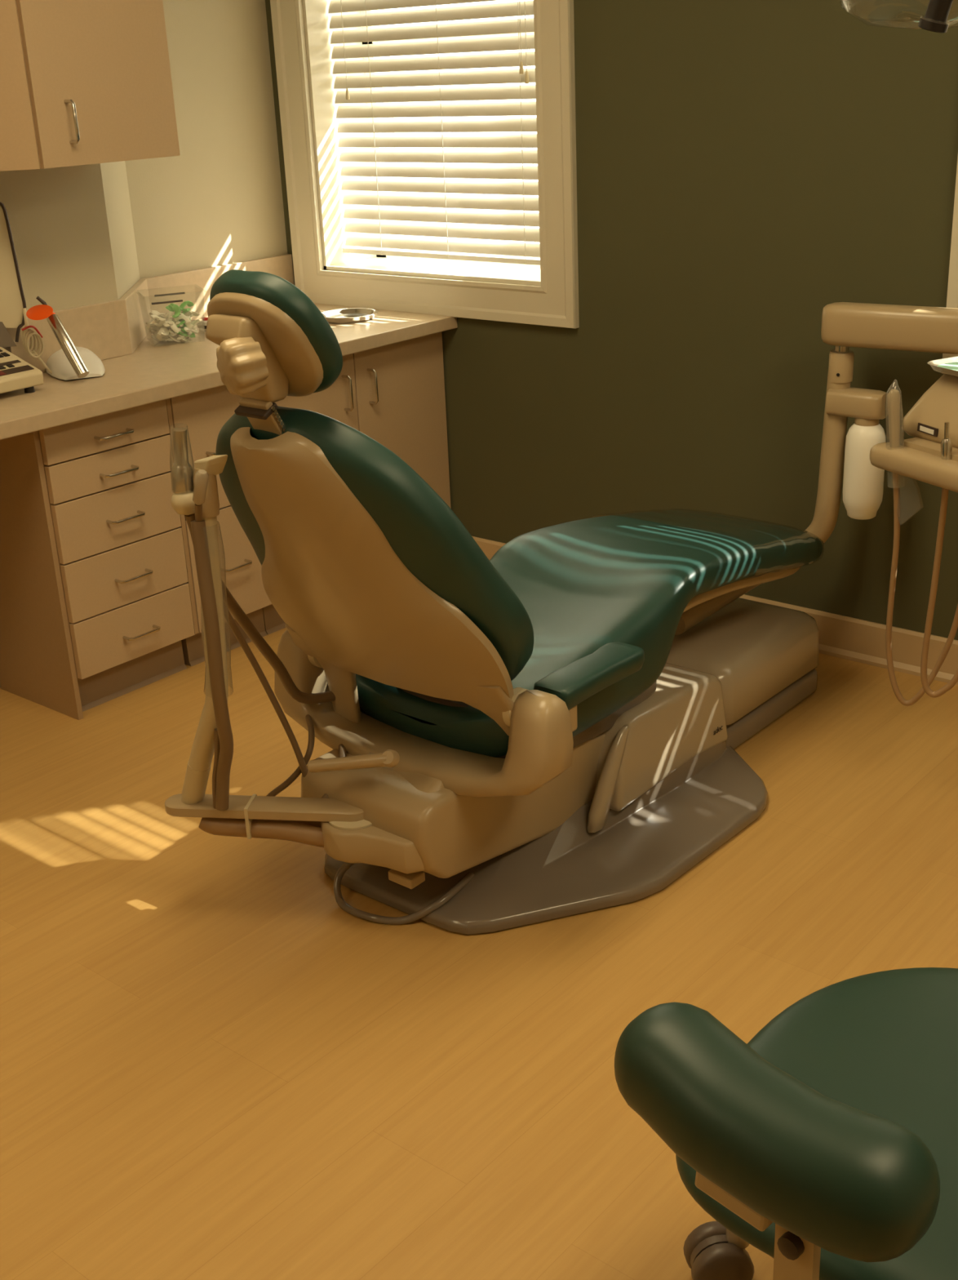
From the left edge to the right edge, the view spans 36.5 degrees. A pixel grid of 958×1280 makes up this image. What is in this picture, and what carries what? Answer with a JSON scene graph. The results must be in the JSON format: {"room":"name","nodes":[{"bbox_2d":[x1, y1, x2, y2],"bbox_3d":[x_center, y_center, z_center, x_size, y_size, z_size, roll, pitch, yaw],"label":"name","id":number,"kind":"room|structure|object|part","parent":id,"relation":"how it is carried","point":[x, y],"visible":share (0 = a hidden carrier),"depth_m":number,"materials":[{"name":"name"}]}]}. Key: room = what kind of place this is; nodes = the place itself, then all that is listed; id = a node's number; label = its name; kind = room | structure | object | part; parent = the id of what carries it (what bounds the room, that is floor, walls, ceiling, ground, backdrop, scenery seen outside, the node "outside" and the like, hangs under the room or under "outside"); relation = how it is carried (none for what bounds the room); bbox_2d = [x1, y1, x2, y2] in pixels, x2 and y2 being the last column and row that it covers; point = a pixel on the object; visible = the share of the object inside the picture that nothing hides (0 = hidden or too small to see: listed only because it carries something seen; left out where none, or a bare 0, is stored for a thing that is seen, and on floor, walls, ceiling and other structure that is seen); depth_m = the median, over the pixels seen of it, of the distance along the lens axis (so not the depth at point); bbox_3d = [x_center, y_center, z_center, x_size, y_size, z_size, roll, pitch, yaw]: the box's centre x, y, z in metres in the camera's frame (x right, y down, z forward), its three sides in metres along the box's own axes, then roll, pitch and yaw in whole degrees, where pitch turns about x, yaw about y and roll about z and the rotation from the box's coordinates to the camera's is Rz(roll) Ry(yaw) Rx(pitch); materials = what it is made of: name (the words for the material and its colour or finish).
{"room":"dental clinic","nodes":[
{"label":"dental clinic","id":0,"kind":"room"},
{"bbox_2d":[0,0,288,687],"bbox_3d":[-2.310,-0.759,2.836,0.590,2.550,5.200,15,28,37],"label":"wall","id":1,"kind":"structure","parent":0,"point":[82,235],"depth_m":4.37,"materials":[{"name":"beige paint"}]},
{"bbox_2d":[0,0,180,171],"bbox_3d":[-1.108,-1.537,3.320,0.342,0.868,0.725,15,28,37],"label":"upper cabinet","id":2,"kind":"object","parent":1,"relation":"attached to","point":[82,82],"visible":1,"depth_m":3.40,"materials":[{"name":"beige laminate"}]},
{"bbox_3d":[-1.250,-1.479,3.190,0.429,0.868,0.016,-5,22,-5],"label":"panel","id":3,"kind":"part","parent":2,"relation":"part of","materials":[{"name":"beige laminate"}]},
{"bbox_3d":[-0.947,-1.207,3.382,0.034,0.098,0.008,15,28,37],"label":"handle","id":4,"kind":"part","parent":2,"relation":"part of","materials":[{"name":"silver metal"}]},
{"bbox_2d":[6,253,294,373],"bbox_3d":[-1.575,-0.593,3.391,0.280,0.148,3.611,12,26,32],"label":"backsplash","id":5,"kind":"structure","parent":1,"relation":"attached to","point":[112,329],"depth_m":4.03,"materials":[{"name":"stone"}]},
{"bbox_2d":[0,627,957,1279],"bbox_3d":[-0.158,1.031,1.711,6.000,0.120,5.860,15,28,37],"label":"floor","id":6,"kind":"structure","parent":0,"point":[212,1067],"depth_m":2.55,"materials":[{"name":"brown wood"}]},
{"bbox_2d":[0,399,195,719],"bbox_3d":[-1.031,-0.242,3.796,0.403,0.770,0.384,15,28,37],"label":"base cabinet","id":7,"kind":"object","parent":6,"relation":"on","point":[95,608],"visible":0.93,"depth_m":3.67,"materials":[{"name":"laminate"}]},
{"bbox_3d":[-1.170,-0.191,3.682,0.350,0.770,0.014,15,28,37],"label":"panel","id":8,"kind":"part","parent":7,"relation":"part of","materials":[{"name":"laminate"}]},
{"bbox_3d":[-0.919,-0.520,3.582,0.018,0.098,0.368,15,28,37],"label":"drawer","id":9,"kind":"part","parent":7,"relation":"part of","materials":[{"name":"beige laminate"}]},
{"bbox_3d":[-0.915,-0.428,3.618,0.018,0.092,0.368,15,28,37],"label":"drawer","id":10,"kind":"part","parent":7,"relation":"part of","materials":[{"name":"beige laminate"}]},
{"bbox_3d":[-0.895,-0.506,3.574,0.034,0.008,0.104,15,28,37],"label":"handle","id":11,"kind":"part","parent":7,"relation":"part of","materials":[{"name":"silver metal"}]},
{"bbox_3d":[-0.910,-0.312,3.665,0.018,0.149,0.368,15,28,37],"label":"drawer","id":12,"kind":"part","parent":7,"relation":"part of","materials":[{"name":"beige laminate"}]},
{"bbox_3d":[-0.891,-0.419,3.609,0.034,0.008,0.104,15,28,37],"label":"handle","id":13,"kind":"part","parent":7,"relation":"part of","materials":[{"name":"silver metal"}]},
{"bbox_3d":[-0.903,-0.170,3.722,0.018,0.151,0.368,15,28,37],"label":"drawer","id":14,"kind":"part","parent":7,"relation":"part of","materials":[{"name":"beige laminate"}]},
{"bbox_3d":[-0.886,-0.308,3.653,0.034,0.008,0.104,15,28,37],"label":"handle","id":15,"kind":"part","parent":7,"relation":"part of","materials":[{"name":"silver metal"}]},
{"bbox_3d":[-0.896,-0.027,3.779,0.018,0.148,0.368,15,28,37],"label":"drawer","id":16,"kind":"part","parent":7,"relation":"part of","materials":[{"name":"beige laminate"}]},
{"bbox_3d":[-0.879,-0.163,3.712,0.034,0.008,0.104,15,28,37],"label":"handle","id":17,"kind":"part","parent":7,"relation":"part of","materials":[{"name":"silver metal"}]},
{"bbox_3d":[-0.872,-0.018,3.769,0.034,0.008,0.104,15,28,37],"label":"handle","id":18,"kind":"part","parent":7,"relation":"part of","materials":[{"name":"silver metal"}]},
{"bbox_2d":[0,253,457,439],"bbox_3d":[-1.498,-0.550,3.326,0.727,0.187,3.599,15,28,37],"label":"countertop","id":19,"kind":"structure","parent":7,"relation":"on","point":[140,369],"depth_m":3.91,"materials":[{"name":"laminate"}]},
{"bbox_2d":[0,201,26,352],"bbox_3d":[-1.346,-0.800,3.484,0.042,0.442,0.570,15,28,37],"label":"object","id":20,"kind":"object","parent":19,"relation":"on","point":[12,300],"visible":0.98,"depth_m":3.65,"materials":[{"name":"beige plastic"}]},
{"bbox_2d":[0,346,43,393],"bbox_3d":[-1.251,-0.628,3.508,0.186,0.097,0.338,15,28,37],"label":"machine","id":21,"kind":"object","parent":19,"relation":"on","point":[15,373],"visible":1,"depth_m":3.55,"materials":[{"name":"beige plastic"}]},
{"bbox_2d":[21,307,52,373],"bbox_3d":[-1.104,-0.764,3.723,0.135,0.182,0.030,-17,26,-32],"label":"coiled cord","id":22,"kind":"object","parent":19,"relation":"on","point":[24,338],"visible":0.98,"depth_m":3.69,"materials":[{"name":"beige plastic"}]},
{"bbox_2d":[26,296,105,380],"bbox_3d":[-1.060,-0.793,3.742,0.163,0.213,0.352,-6,22,-8],"label":"light","id":23,"kind":"object","parent":19,"relation":"on","point":[71,362],"visible":0.99,"depth_m":3.63,"materials":[{"name":"white plastic"}]},
{"bbox_2d":[145,290,204,304],"bbox_3d":[-0.875,-0.927,4.149,0.179,0.142,0.157,-10,23,-19],"label":"clear bin","id":24,"kind":"object","parent":19,"relation":"on","point":[178,293],"visible":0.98,"depth_m":4.07,"materials":[{"name":"plastic"}]},
{"bbox_2d":[146,310,199,342],"bbox_3d":[-0.874,-0.900,4.162,0.161,0.089,0.131,-12,24,-23],"label":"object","id":25,"kind":"object","parent":24,"relation":"in","point":[165,327],"visible":0.95,"depth_m":4.13,"materials":[{"name":"white"}]},
{"bbox_2d":[165,300,195,337],"bbox_3d":[-0.849,-0.920,4.165,0.079,0.100,0.119,-12,24,-22],"label":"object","id":26,"kind":"object","parent":24,"relation":"in","point":[172,307],"visible":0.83,"depth_m":4.15,"materials":[{"name":"green plant"}]},
{"bbox_2d":[199,328,206,332],"bbox_3d":[-0.751,-0.922,4.304,0.100,0.010,0.135,-21,28,-38],"label":"booklet","id":27,"kind":"object","parent":19,"relation":"on","point":[200,329],"visible":0.14,"depth_m":4.31,"materials":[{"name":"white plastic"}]},
{"bbox_2d":[197,324,206,328],"bbox_3d":[-0.752,-0.932,4.300,0.135,0.010,0.100,15,28,37],"label":"booklet","id":28,"kind":"object","parent":27,"relation":"on","point":[198,326],"visible":0.14,"depth_m":4.29,"materials":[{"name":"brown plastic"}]},
{"bbox_2d":[196,320,207,325],"bbox_3d":[-0.752,-0.942,4.296,0.135,0.010,0.100,11,25,30],"label":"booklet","id":29,"kind":"object","parent":28,"relation":"on","point":[201,322],"visible":0.07,"depth_m":4.28,"materials":[{"name":"white paper"}]},
{"bbox_2d":[321,307,377,323],"bbox_3d":[-0.397,-0.981,4.399,0.182,0.019,0.182,15,28,37],"label":"steel bowl","id":30,"kind":"object","parent":19,"relation":"on","point":[353,315],"visible":0.88,"depth_m":4.43,"materials":[{"name":"silver metal"}]},
{"bbox_2d":[165,385,271,666],"bbox_3d":[-0.812,-0.349,4.037,0.403,0.770,0.298,15,28,37],"label":"drawer cabinet","id":31,"kind":"object","parent":6,"relation":"on","point":[205,412],"visible":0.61,"depth_m":3.92,"materials":[{"name":"laminate"}]},
{"bbox_3d":[-0.695,-0.517,3.866,0.018,0.333,0.280,15,28,37],"label":"drawer","id":32,"kind":"part","parent":31,"relation":"part of","materials":[{"name":"beige laminate"}]},
{"bbox_3d":[-0.676,-0.504,3.852,0.034,0.008,0.099,15,28,37],"label":"handle","id":33,"kind":"part","parent":31,"relation":"part of","materials":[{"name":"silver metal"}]},
{"bbox_3d":[-0.681,-0.212,3.988,0.018,0.317,0.280,15,28,37],"label":"drawer","id":34,"kind":"part","parent":31,"relation":"part of","materials":[{"name":"beige laminate"}]},
{"bbox_3d":[-0.662,-0.203,3.972,0.034,0.008,0.099,15,28,37],"label":"handle","id":35,"kind":"part","parent":31,"relation":"part of","materials":[{"name":"silver metal"}]},
{"bbox_2d":[262,332,451,634],"bbox_3d":[-0.469,-0.515,4.413,0.403,0.770,0.768,15,28,37],"label":"base cabinet","id":36,"kind":"object","parent":6,"relation":"on","point":[393,394],"visible":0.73,"depth_m":4.35,"materials":[{"name":"laminate"}]},
{"bbox_3d":[-0.475,-0.472,4.160,0.018,0.654,0.376,15,28,37],"label":"door","id":37,"kind":"part","parent":36,"relation":"part of","materials":[{"name":"beige laminate"}]},
{"bbox_3d":[-0.376,-0.707,4.162,0.034,0.104,0.008,15,28,37],"label":"handle","id":38,"kind":"part","parent":36,"relation":"part of","materials":[{"name":"silver metal"}]},
{"bbox_3d":[-0.309,-0.739,4.236,0.034,0.104,0.008,15,28,37],"label":"handle","id":39,"kind":"part","parent":36,"relation":"part of","materials":[{"name":"silver metal"}]},
{"bbox_3d":[-0.229,-0.591,4.430,0.018,0.654,0.384,15,28,37],"label":"door","id":40,"kind":"part","parent":36,"relation":"part of","materials":[{"name":"beige laminate"}]},
{"bbox_2d":[333,862,474,924],"bbox_3d":[-0.145,0.465,2.803,0.275,0.123,0.148,-5,22,-5],"label":"cable","id":41,"kind":"object","parent":6,"relation":"on","point":[410,918],"visible":0.65,"depth_m":2.78,"materials":[{"name":"brown plastic"}]},
{"bbox_2d":[205,269,824,934],"bbox_3d":[0.145,-0.221,2.978,0.810,1.237,1.657,15,28,37],"label":"dental chair","id":42,"kind":"object","parent":6,"relation":"on","point":[518,719],"visible":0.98,"depth_m":2.73,"materials":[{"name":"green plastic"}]},
{"bbox_3d":[-0.364,-0.420,2.227,0.060,0.087,0.085,-16,25,-29],"label":"lobed knob","id":43,"kind":"part","parent":42,"relation":"part of","materials":[{"name":"beige plastic"}]},
{"bbox_2d":[164,454,372,839],"bbox_3d":[-0.407,0.025,2.588,0.416,0.753,0.136,0,22,5],"label":"assistant arm","id":44,"kind":"object","parent":42,"relation":"attached to","point":[193,802],"visible":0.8,"depth_m":2.69},
{"bbox_3d":[-0.493,-0.232,2.447,0.051,0.044,0.051,15,28,37],"label":"holder knob","id":45,"kind":"part","parent":44,"relation":"part of","materials":[{"name":"beige plastic"}]},
{"bbox_3d":[-0.506,0.043,2.608,0.181,0.623,0.040,15,28,37],"label":"post","id":46,"kind":"part","parent":44,"relation":"part of","materials":[{"name":"beige plastic"}]},
{"bbox_2d":[194,454,227,475],"bbox_3d":[-0.444,-0.287,2.414,0.048,0.042,0.035,15,28,37],"label":"holder","id":47,"kind":"object","parent":44,"relation":"on","point":[214,464],"depth_m":2.40,"materials":[{"name":"beige plastic"}]},
{"bbox_2d":[190,520,233,810],"bbox_3d":[-0.471,0.059,2.574,0.037,0.582,0.120,-13,24,-23],"label":"hose","id":48,"kind":"object","parent":44,"relation":"attached to","point":[224,739],"visible":1,"depth_m":2.52,"materials":[{"name":"brown rubber"}]},
{"bbox_2d":[192,469,307,777],"bbox_3d":[-0.418,0.011,2.600,0.082,0.710,0.231,8,24,26],"label":"syringe","id":49,"kind":"object","parent":44,"relation":"attached to","point":[202,476],"visible":0.7,"depth_m":2.65,"materials":[{"name":"beige plastic"}]},
{"bbox_2d":[169,425,335,703],"bbox_3d":[-0.416,-0.122,2.662,0.092,0.637,0.382,11,26,31],"label":"suction handpiece","id":50,"kind":"object","parent":44,"relation":"attached to","point":[182,470],"visible":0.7,"depth_m":2.68,"materials":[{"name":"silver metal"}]},
{"bbox_2d":[198,817,324,847],"bbox_3d":[-0.362,0.362,2.747,0.341,0.068,0.063,2,22,11],"label":"hoses","id":51,"kind":"object","parent":44,"relation":"attached to","point":[309,833],"visible":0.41,"depth_m":2.73,"materials":[{"name":"brown"}]},
{"bbox_2d":[209,269,342,392],"bbox_3d":[-0.326,-0.487,2.308,0.236,0.207,0.145,15,28,37],"label":"cushion","id":52,"kind":"object","parent":42,"relation":"on","point":[301,349],"depth_m":2.23,"materials":[{"name":"teal leather"}]},
{"bbox_2d":[266,714,346,798],"bbox_3d":[-0.330,0.249,2.832,0.201,0.148,0.189,15,28,37],"label":"hoses","id":53,"kind":"object","parent":42,"relation":"hanging from","point":[342,752],"visible":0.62,"depth_m":2.80,"materials":[{"name":"brown"}]},
{"bbox_3d":[-0.237,0.223,2.644,0.159,0.050,0.026,3,22,14],"label":"release lever","id":54,"kind":"part","parent":42,"relation":"part of","materials":[{"name":"beige plastic"}]},
{"bbox_2d":[215,405,533,680],"bbox_3d":[-0.224,-0.161,2.581,0.617,0.572,0.371,15,28,37],"label":"cushion","id":55,"kind":"object","parent":42,"relation":"on","point":[368,571],"depth_m":2.44,"materials":[{"name":"beige plastic"}]},
{"bbox_3d":[0.023,0.269,2.995,0.325,0.246,0.770,15,28,37],"label":"lift arm","id":56,"kind":"part","parent":42,"relation":"part of","materials":[{"name":"beige plastic"}]},
{"bbox_3d":[0.126,0.333,3.143,0.810,0.088,0.950,15,28,37],"label":"plate","id":57,"kind":"part","parent":42,"relation":"part of","materials":[{"name":"brown plastic"}]},
{"bbox_3d":[0.147,0.142,2.638,0.043,0.055,0.055,15,28,37],"label":"armrest post","id":58,"kind":"part","parent":42,"relation":"part of","materials":[{"name":"beige plastic"}]},
{"bbox_2d":[355,515,822,757],"bbox_3d":[0.285,-0.080,3.204,0.487,0.257,1.240,15,28,37],"label":"seat cushion","id":59,"kind":"object","parent":42,"relation":"on","point":[586,588],"depth_m":3.03,"materials":[{"name":"teal leather"}]},
{"bbox_3d":[0.209,0.068,2.703,0.088,0.057,0.258,15,28,37],"label":"armrest","id":60,"kind":"part","parent":42,"relation":"part of","materials":[{"name":"green leather"}]},
{"bbox_3d":[0.072,0.138,3.009,0.340,0.105,0.566,15,28,37],"label":"seat frame","id":61,"kind":"part","parent":42,"relation":"part of","materials":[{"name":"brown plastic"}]},
{"bbox_2d":[666,597,819,749],"bbox_3d":[0.555,0.059,3.591,0.412,0.227,0.490,15,28,37],"label":"utility box","id":62,"kind":"object","parent":6,"relation":"on","point":[765,657],"visible":0.55,"depth_m":3.46,"materials":[{"name":"brown plastic"}]},
{"bbox_2d":[675,302,957,635],"bbox_3d":[0.965,-0.318,3.183,0.651,0.727,1.028,-18,27,-34],"label":"dental delivery unit","id":63,"kind":"object","parent":62,"relation":"on","point":[865,451],"visible":0.85,"depth_m":3.38,"materials":[{"name":"beige plastic"}]},
{"bbox_2d":[843,417,886,519],"bbox_3d":[0.927,-0.417,3.493,0.095,0.248,0.095,15,28,37],"label":"water bottle","id":64,"kind":"object","parent":63,"relation":"on","point":[863,482],"depth_m":3.46,"materials":[{"name":"beige plastic"}]},
{"bbox_3d":[1.016,-0.710,3.314,0.470,0.101,0.080,11,25,30],"label":"swing arm","id":65,"kind":"part","parent":63,"relation":"part of","materials":[{"name":"beige plastic"}]},
{"bbox_2d":[885,379,957,706],"bbox_3d":[0.917,-0.180,2.970,0.203,0.703,0.048,5,23,19],"label":"syringe","id":66,"kind":"object","parent":63,"relation":"hanging from","point":[894,396],"visible":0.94,"depth_m":3.00,"materials":[{"name":"beige plastic"}]},
{"bbox_2d":[920,422,957,697],"bbox_3d":[0.975,-0.150,2.910,0.139,0.592,0.052,0,22,5],"label":"hose","id":67,"kind":"object","parent":63,"relation":"hanging from","point":[946,443],"visible":0.9,"depth_m":2.93,"materials":[{"name":"beige rubber"}]},
{"bbox_2d":[927,355,957,377],"bbox_3d":[1.096,-0.515,2.813,0.270,0.017,0.402,-13,24,-24],"label":"tray","id":68,"kind":"object","parent":63,"relation":"on","point":[948,366],"visible":1,"depth_m":2.91,"materials":[{"name":"silver metal"}]},
{"bbox_2d":[614,967,957,1279],"bbox_3d":[0.497,0.606,1.582,0.690,0.706,0.776,15,28,37],"label":"stool","id":69,"kind":"object","parent":6,"relation":"on","point":[824,1143],"visible":1,"depth_m":1.30,"materials":[{"name":"green leather"}]},
{"bbox_3d":[0.232,0.485,1.282,0.076,0.028,0.040,18,30,42],"label":"pad plate","id":70,"kind":"part","parent":69,"relation":"part of","materials":[{"name":"beige plastic"}]},
{"bbox_3d":[0.340,0.774,1.902,0.033,0.032,0.033,15,28,37],"label":"caster stem","id":71,"kind":"part","parent":69,"relation":"part of","materials":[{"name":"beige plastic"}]},
{"bbox_2d":[265,0,957,639],"bbox_3d":[1.544,-1.062,3.150,6.000,2.550,0.360,15,28,37],"label":"wall","id":72,"kind":"structure","parent":0,"point":[746,169],"depth_m":3.76,"materials":[{"name":"green paint"}]},
{"bbox_2d":[270,0,579,328],"bbox_3d":[-0.078,-1.796,4.284,1.136,1.595,0.384,15,28,37],"label":"window","id":73,"kind":"structure","parent":72,"relation":"in","point":[552,300],"depth_m":4.46,"materials":[{"name":"beige paint"}]},
{"bbox_2d":[328,0,540,265],"bbox_3d":[-0.130,-1.785,4.225,0.861,1.316,0.070,15,28,37],"label":"window blind","id":74,"kind":"object","parent":73,"relation":"attached to","point":[521,75],"visible":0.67,"depth_m":4.33,"materials":[{"name":"white plastic"}]},
{"bbox_3d":[-0.423,-2.055,4.331,0.002,0.795,0.002,15,28,37],"label":"pull cord","id":75,"kind":"part","parent":74,"relation":"part of","materials":[{"name":"white fabric"}]},
{"bbox_3d":[-0.321,-1.828,4.387,0.002,1.287,0.050,15,28,37],"label":"ladder cord","id":76,"kind":"part","parent":74,"relation":"part of","materials":[{"name":"white fabric"}]},
{"bbox_3d":[-0.099,-1.183,4.470,0.861,0.014,0.044,15,28,37],"label":"rail","id":77,"kind":"part","parent":74,"relation":"part of","materials":[{"name":"white plastic"}]},
{"bbox_3d":[-0.106,-1.770,4.217,0.002,1.287,0.050,15,28,37],"label":"ladder cord","id":78,"kind":"part","parent":74,"relation":"part of","materials":[{"name":"white fabric"}]},
{"bbox_3d":[0.102,-1.939,3.905,0.002,0.740,0.002,15,28,37],"label":"pull cord","id":79,"kind":"part","parent":74,"relation":"part of","materials":[{"name":"white fabric"}]},
{"bbox_3d":[0.117,-1.923,3.898,0.002,0.765,0.002,15,28,37],"label":"pull cord","id":80,"kind":"part","parent":74,"relation":"part of","materials":[{"name":"white plastic"}]},
{"bbox_3d":[0.125,-1.708,4.035,0.002,1.287,0.050,15,28,37],"label":"ladder cord","id":81,"kind":"part","parent":74,"relation":"part of","materials":[{"name":"white fabric"}]},
{"bbox_3d":[-0.023,-1.821,4.347,0.873,1.351,0.040,15,28,37],"label":"sash frame","id":82,"kind":"part","parent":73,"relation":"part of","materials":[{"name":"beige paint"}]},
{"bbox_2d":[472,536,957,685],"bbox_3d":[1.742,0.201,3.255,4.700,0.112,0.022,15,28,37],"label":"baseboard","id":83,"kind":"structure","parent":72,"relation":"attached to","point":[861,641],"depth_m":3.81,"materials":[{"name":"beige paint"}]},
{"bbox_2d":[840,0,895,27],"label":"light","id":84,"kind":"object","parent":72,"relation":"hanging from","point":[851,13],"depth_m":2.31,"materials":[{"name":"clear plastic"}]},
{"bbox_2d":[911,0,957,33],"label":"light","id":85,"kind":"object","parent":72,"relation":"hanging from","point":[935,19],"depth_m":2.14,"materials":[{"name":"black plastic"}]},
{"bbox_3d":[0.677,-0.930,2.148,0.051,0.061,0.043,15,28,37],"label":"handle","id":86,"kind":"part","parent":85,"relation":"part of","materials":[{"name":"black plastic"}]},
{"bbox_2d":[942,156,957,358],"bbox_3d":[1.631,-1.334,2.933,1.159,1.595,0.384,15,28,37],"label":"window","id":87,"kind":"structure","parent":72,"relation":"in","point":[953,287],"depth_m":3.35,"materials":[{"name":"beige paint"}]},
{"label":"outside","id":88,"kind":"structure","parent":0,"visible":0},
{"bbox_2d":[398,178,539,244],"bbox_3d":[10.172,-3.582,12.711,30.000,0.100,25.590,15,28,37],"label":"ground","id":89,"kind":"structure","parent":88,"point":[493,180],"depth_m":18.29,"materials":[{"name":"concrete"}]}
]}

